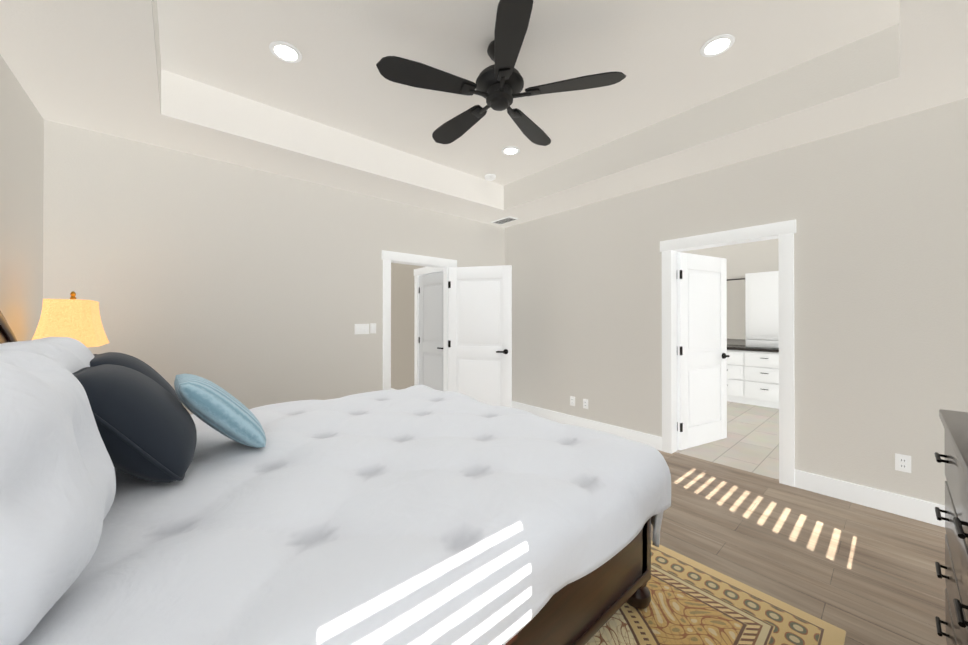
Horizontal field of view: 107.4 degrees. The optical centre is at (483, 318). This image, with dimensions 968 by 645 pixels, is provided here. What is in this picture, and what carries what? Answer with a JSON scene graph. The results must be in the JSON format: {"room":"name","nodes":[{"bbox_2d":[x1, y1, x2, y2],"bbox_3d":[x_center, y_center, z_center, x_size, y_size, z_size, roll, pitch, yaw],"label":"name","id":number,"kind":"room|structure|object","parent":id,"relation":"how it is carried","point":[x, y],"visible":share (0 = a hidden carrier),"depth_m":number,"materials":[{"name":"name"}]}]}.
{"room":"bedroom","nodes":[
{"label":"bedroom","id":0,"kind":"room"},
{"bbox_2d":[0,55,43,340],"bbox_3d":[-1.645,-0.233,0.729,0.120,3.150,4.760,0,0,-41],"label":"wall","id":1,"kind":"structure","parent":0,"point":[21,195],"depth_m":2.12,"materials":[{"name":"grey paint"}]},
{"bbox_2d":[43,120,504,414],"bbox_3d":[-1.371,-0.219,4.027,4.600,3.150,0.120,0,0,-41],"label":"wall","id":2,"kind":"structure","parent":0,"point":[249,288],"depth_m":3.18,"materials":[{"name":"grey paint"}]},
{"bbox_2d":[355,323,375,333],"bbox_3d":[-1.325,0.111,3.979,0.229,0.113,0.010,0,0,-41],"label":"switch plates","id":3,"kind":"object","parent":2,"relation":"attached to","point":[361,328],"visible":1,"depth_m":3.97,"materials":[{"name":"white plastic"}]},
{"bbox_2d":[382,250,456,390],"bbox_3d":[-0.773,0.285,4.444,1.065,2.145,0.026,0,0,-41],"label":"door frame","id":4,"kind":"structure","parent":2,"relation":"attached to","point":[387,256],"depth_m":4.25,"materials":[{"name":"white wood"}]},
{"bbox_2d":[391,261,448,391],"bbox_3d":[-0.820,0.328,4.500,0.885,2.060,0.120,0,0,-41],"label":"liner","id":5,"kind":"object","parent":2,"relation":"attached to","point":[446,269],"depth_m":4.76,"materials":[{"name":"white wood"}]},
{"bbox_2d":[419,272,442,390],"bbox_3d":[-0.754,0.338,5.303,0.156,2.022,0.804,0,0,-41],"label":"hall door","id":6,"kind":"structure","parent":5,"relation":"attached to","point":[431,330],"depth_m":5.32,"materials":[{"name":"grey wood"}]},
{"bbox_2d":[448,265,511,407],"bbox_3d":[-0.062,0.335,4.609,0.849,2.022,0.156,0,0,14],"label":"door","id":7,"kind":"structure","parent":5,"relation":"attached to","point":[480,334],"depth_m":4.59,"materials":[{"name":"white wood"}]},
{"bbox_2d":[391,263,424,389],"bbox_3d":[-1.326,-0.006,6.026,0.120,2.740,2.850,0,0,-41],"label":"wall","id":8,"kind":"structure","parent":0,"point":[402,326],"depth_m":5.97,"materials":[{"name":"beige paint"}]},
{"bbox_2d":[0,0,967,227],"bbox_3d":[0.098,-1.546,2.236,4.480,0.310,4.520,0,0,-41],"label":"ceiling","id":9,"kind":"structure","parent":0,"point":[93,65],"depth_m":2.54,"materials":[{"name":"white paint"}]},
{"bbox_2d":[491,216,518,224],"bbox_3d":[0.288,-1.373,4.986,0.180,0.012,0.380,0,0,-41],"label":"ceiling vent","id":10,"kind":"object","parent":9,"relation":"in","point":[505,220],"visible":0.98,"depth_m":4.96,"materials":[{"name":"white plastic"}]},
{"bbox_2d":[157,0,899,185],"bbox_3d":[0.098,-1.752,2.236,4.480,0.100,4.520,0,0,-41],"label":"ceiling","id":11,"kind":"structure","parent":0,"point":[336,79],"depth_m":2.31,"materials":[{"name":"white paint"}]},
{"bbox_2d":[269,41,301,62],"bbox_3d":[-1.262,-1.695,2.266,0.184,0.011,0.184,0,0,-41],"label":"recessed light","id":12,"kind":"object","parent":11,"relation":"in","point":[285,51],"visible":1,"depth_m":2.26,"materials":[{"name":"white plastic"}]},
{"bbox_2d":[485,174,495,180],"bbox_3d":[0.075,-1.672,4.223,0.136,0.041,0.136,0,0,-41],"label":"smoke detector","id":13,"kind":"object","parent":11,"relation":"attached to","point":[490,177],"visible":1,"depth_m":4.18,"materials":[{"name":"white plastic"}]},
{"bbox_2d":[376,0,625,145],"bbox_3d":[0.059,-1.513,2.287,1.417,0.377,1.361,0,0,-41],"label":"ceiling fan","id":14,"kind":"object","parent":11,"relation":"hanging from","point":[498,85],"visible":1,"depth_m":2.10,"materials":[{"name":"black"}]},
{"bbox_2d":[502,146,519,154],"bbox_3d":[0.269,-1.690,3.585,0.184,0.011,0.184,0,0,-41],"label":"recessed light","id":15,"kind":"object","parent":11,"relation":"in","point":[511,150],"visible":0.96,"depth_m":3.58,"materials":[{"name":"white plastic"}]},
{"bbox_2d":[700,34,734,56],"bbox_3d":[1.450,-1.695,2.214,0.184,0.011,0.184,0,0,-41],"label":"recessed light","id":16,"kind":"object","parent":11,"relation":"in","point":[717,45],"visible":1,"depth_m":2.21,"materials":[{"name":"white plastic"}]},
{"bbox_2d":[677,239,778,344],"bbox_3d":[4.837,-0.006,5.997,0.120,2.740,4.040,0,0,-41],"label":"wall","id":17,"kind":"structure","parent":0,"point":[743,259],"depth_m":6.21,"materials":[{"name":"grey paint"}]},
{"bbox_2d":[727,278,744,338],"bbox_3d":[4.306,-0.159,6.502,0.024,1.090,0.982,0,0,-41],"label":"bathroom mirror","id":18,"kind":"object","parent":17,"relation":"attached to","point":[735,308],"depth_m":6.30,"materials":[{"name":"white mirror"}]},
{"bbox_2d":[505,98,967,504],"bbox_3d":[1.879,-0.221,3.686,0.120,3.150,4.640,0,0,-41],"label":"wall","id":19,"kind":"structure","parent":0,"point":[878,212],"depth_m":2.73,"materials":[{"name":"grey paint"}]},
{"bbox_2d":[570,396,574,405],"bbox_3d":[1.112,1.038,4.472,0.008,0.116,0.072,0,0,-41],"label":"electrical outlet plate","id":20,"kind":"object","parent":19,"relation":"attached to","point":[572,399],"depth_m":4.47,"materials":[{"name":"white plastic"}]},
{"bbox_2d":[583,399,587,408],"bbox_3d":[1.236,1.037,4.329,0.008,0.116,0.072,0,0,-41],"label":"electrical outlet plate","id":21,"kind":"object","parent":19,"relation":"attached to","point":[585,401],"depth_m":4.33,"materials":[{"name":"white plastic"}]},
{"bbox_2d":[512,401,661,450],"bbox_3d":[1.069,1.288,4.516,0.016,0.140,2.315,0,0,-41],"label":"baseboard","id":22,"kind":"structure","parent":19,"relation":"attached to","point":[654,441],"depth_m":4.24,"materials":[{"name":"white wood"}]},
{"bbox_2d":[672,236,777,452],"bbox_3d":[2.212,0.323,3.297,0.120,2.060,0.880,0,0,-41],"label":"liner","id":23,"kind":"object","parent":19,"relation":"attached to","point":[674,344],"depth_m":3.60,"materials":[{"name":"white wood"}]},
{"bbox_2d":[677,252,729,449],"bbox_3d":[2.358,0.332,3.832,0.844,2.022,0.156,0,0,-28],"label":"door","id":24,"kind":"structure","parent":23,"relation":"attached to","point":[702,355],"depth_m":3.79,"materials":[{"name":"white wood"}]},
{"bbox_2d":[660,219,795,486],"bbox_3d":[2.156,0.280,3.250,0.026,2.145,1.060,0,0,-41],"label":"door frame","id":25,"kind":"structure","parent":19,"relation":"attached to","point":[784,231],"depth_m":2.92,"materials":[{"name":"white wood"}]},
{"bbox_2d":[795,469,944,526],"bbox_3d":[2.871,1.279,2.425,0.016,0.140,1.145,0,0,-41],"label":"baseboard","id":26,"kind":"structure","parent":19,"relation":"attached to","point":[907,506],"depth_m":2.54,"materials":[{"name":"white wood"}]},
{"bbox_2d":[895,453,910,472],"bbox_3d":[2.868,0.989,2.435,0.008,0.116,0.072,0,0,-41],"label":"electrical outlet plate","id":27,"kind":"object","parent":19,"relation":"attached to","point":[902,463],"depth_m":2.43,"materials":[{"name":"white plastic"}]},
{"bbox_2d":[651,401,946,644],"bbox_3d":[0.582,1.407,4.442,8.350,0.100,7.490,0,0,-41],"label":"floor","id":28,"kind":"structure","parent":0,"point":[859,574],"depth_m":2.16,"materials":[{"name":"brown wood"}]},
{"bbox_2d":[585,541,845,644],"bbox_3d":[-0.415,1.341,2.000,2.350,0.010,3.290,0,0,-41],"label":"rug","id":29,"kind":"object","parent":28,"relation":"on","point":[692,602],"visible":0.21,"depth_m":1.59,"materials":[{"name":"beige fabric"}]},
{"bbox_2d":[0,311,670,644],"bbox_3d":[-0.757,0.565,1.757,2.510,1.538,2.336,0,0,-41],"label":"bed","id":30,"kind":"object","parent":29,"relation":"on","point":[140,504],"visible":1,"depth_m":1.07,"materials":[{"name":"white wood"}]},
{"bbox_2d":[174,374,265,447],"bbox_3d":[-1.214,0.420,1.638,0.323,0.334,0.424,0,0,-41],"label":"pillow","id":31,"kind":"object","parent":30,"relation":"on","point":[209,402],"depth_m":1.50,"materials":[{"name":"blue fabric"}]},
{"bbox_2d":[727,347,778,408],"bbox_3d":[4.381,0.936,5.864,0.730,0.855,2.100,0,0,-41],"label":"bathroom vanity","id":32,"kind":"object","parent":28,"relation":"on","point":[753,371],"depth_m":5.55,"materials":[{"name":"white wood"}]},
{"bbox_2d":[727,344,778,350],"bbox_3d":[4.389,0.486,5.872,0.710,0.045,2.120,0,0,-41],"label":"countertop","id":33,"kind":"structure","parent":32,"relation":"on","point":[733,347],"depth_m":5.61,"materials":[{"name":"black stone"}]},
{"bbox_2d":[934,409,967,644],"bbox_3d":[1.574,0.853,0.880,1.140,0.980,0.530,0,0,-41],"label":"dresser","id":34,"kind":"object","parent":28,"relation":"on","point":[955,461],"visible":1,"depth_m":1.16,"materials":[{"name":"grey wood"}]},
{"bbox_3d":[-2.502,0.999,2.242,0.524,0.700,0.640,0,0,-41],"label":"nightstand","id":35,"kind":"object","parent":28,"relation":"on","visible":0},
{"bbox_2d":[32,291,108,346],"bbox_3d":[-2.549,0.239,2.205,0.270,0.817,0.540,0,0,-41],"label":"table lamp","id":36,"kind":"object","parent":35,"relation":"on","point":[73,317],"visible":0.38,"depth_m":2.07,"materials":[{"name":"yellow fabric"}]}
]}

